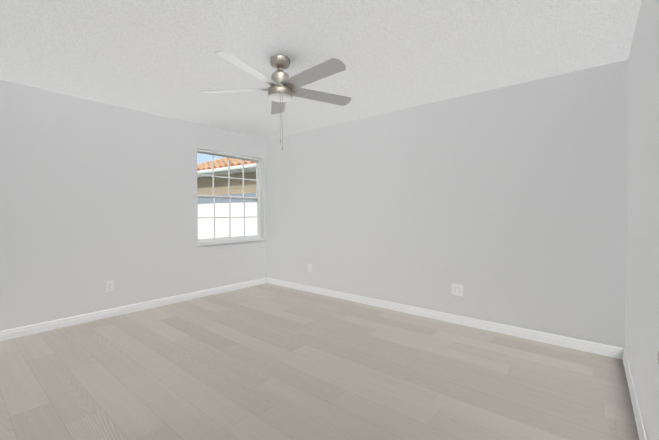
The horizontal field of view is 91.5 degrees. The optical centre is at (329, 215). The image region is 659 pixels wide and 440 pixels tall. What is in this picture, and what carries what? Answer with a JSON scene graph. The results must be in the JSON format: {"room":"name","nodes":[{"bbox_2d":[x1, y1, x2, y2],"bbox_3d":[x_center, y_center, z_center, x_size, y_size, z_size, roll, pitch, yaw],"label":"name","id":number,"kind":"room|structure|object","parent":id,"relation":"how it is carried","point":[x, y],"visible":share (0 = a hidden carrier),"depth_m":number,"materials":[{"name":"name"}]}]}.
{"room":"empty bedroom","nodes":[
{"label":"empty bedroom","id":0,"kind":"room"},
{"bbox_2d":[0,80,266,330],"bbox_3d":[-2.253,-0.059,4.129,0.150,2.440,3.860,1,1,39],"label":"wall","id":1,"kind":"structure","parent":0,"point":[95,196],"depth_m":3.61,"materials":[{"name":"paint"}]},
{"bbox_2d":[106,280,113,291],"bbox_3d":[-2.519,0.814,3.688,0.007,0.128,0.078,1,1,39],"label":"outlet","id":2,"kind":"object","parent":1,"relation":"attached to","point":[109,286],"visible":1,"depth_m":3.69,"materials":[{"name":"white plastic"}]},
{"bbox_2d":[0,277,267,340],"bbox_3d":[-2.205,1.116,4.070,0.014,0.092,3.570,1,1,39],"label":"baseboard","id":3,"kind":"structure","parent":1,"relation":"attached to","point":[7,334],"depth_m":3.71,"materials":[{"name":"white wood"}]},
{"bbox_2d":[197,149,263,245],"bbox_3d":[-1.529,-0.267,4.988,0.160,1.373,1.170,1,1,39],"label":"window","id":4,"kind":"structure","parent":1,"relation":"in","point":[228,239],"depth_m":5.01,"materials":[{"name":"white plastic"}]},
{"bbox_2d":[0,283,638,439],"bbox_3d":[-0.992,1.244,2.013,4.800,0.120,5.560,1,1,39],"label":"floor","id":5,"kind":"structure","parent":0,"point":[266,361],"depth_m":2.31,"materials":[{"name":"brown wood"}]},
{"bbox_2d":[0,0,641,138],"bbox_3d":[-0.992,-1.315,1.985,4.800,0.120,5.560,1,1,39],"label":"ceiling","id":6,"kind":"structure","parent":0,"point":[159,57],"depth_m":2.44,"materials":[{"name":"white paint"}]},
{"bbox_2d":[201,51,350,149],"bbox_3d":[-0.373,-0.886,2.571,1.243,0.751,1.281,1,1,39],"label":"ceiling fan","id":7,"kind":"object","parent":6,"relation":"hanging from","point":[283,89],"visible":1,"depth_m":2.52,"materials":[{"name":"silver metal"}]},
{"bbox_2d":[267,60,627,347],"bbox_3d":[0.779,-0.058,4.045,4.650,2.440,0.150,1,1,39],"label":"wall","id":8,"kind":"structure","parent":0,"point":[506,205],"depth_m":3.33,"materials":[{"name":"paint"}]},
{"bbox_2d":[308,264,311,272],"bbox_3d":[-0.296,0.791,4.832,0.078,0.128,0.007,1,1,39],"label":"electrical outlet","id":9,"kind":"object","parent":8,"relation":"attached to","point":[309,267],"visible":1,"depth_m":4.82,"materials":[{"name":"white plastic"}]},
{"bbox_2d":[268,278,624,358],"bbox_3d":[0.669,1.116,4.042,4.500,0.092,0.014,1,1,39],"label":"baseboard","id":10,"kind":"structure","parent":8,"relation":"attached to","point":[582,345],"depth_m":3.35,"materials":[{"name":"white wood"}]},
{"bbox_2d":[451,283,462,296],"bbox_3d":[1.379,0.802,3.461,0.124,0.128,0.007,1,1,39],"label":"electrical outlet","id":11,"kind":"object","parent":8,"relation":"attached to","point":[456,289],"visible":1,"depth_m":3.46,"materials":[{"name":"white plastic"}]},
{"bbox_2d":[625,0,658,439],"bbox_3d":[0.808,-0.019,0.527,0.150,2.440,5.260,1,1,39],"label":"wall","id":12,"kind":"structure","parent":0,"point":[642,287],"depth_m":1.72,"materials":[{"name":"paint"}]},
{"bbox_2d":[620,347,646,439],"bbox_3d":[1.593,1.142,1.629,0.014,0.092,2.540,1,1,39],"label":"baseboard","id":13,"kind":"structure","parent":12,"relation":"attached to","point":[638,418],"depth_m":1.97,"materials":[{"name":"white"}]},
{"label":"outside","id":14,"kind":"structure","parent":0,"visible":0},
{"bbox_3d":[-15.759,1.346,19.223,39.849,0.100,70.000,1,1,39],"label":"ground","id":15,"kind":"structure","parent":14,"visible":0},
{"bbox_2d":[197,157,255,194],"bbox_3d":[1.129,-0.879,11.638,13.100,4.516,8.115,0,1,36],"label":"house","id":16,"kind":"structure","parent":15,"relation":"on","point":[248,187],"depth_m":10.39,"materials":[{"name":"beige paint"}]},
{"bbox_2d":[198,193,256,238],"bbox_3d":[-5.723,0.400,11.105,13.650,1.970,0.182,1,1,39],"label":"fence","id":17,"kind":"object","parent":15,"relation":"on","point":[203,223],"depth_m":8.57,"materials":[{"name":"white"}]}
]}

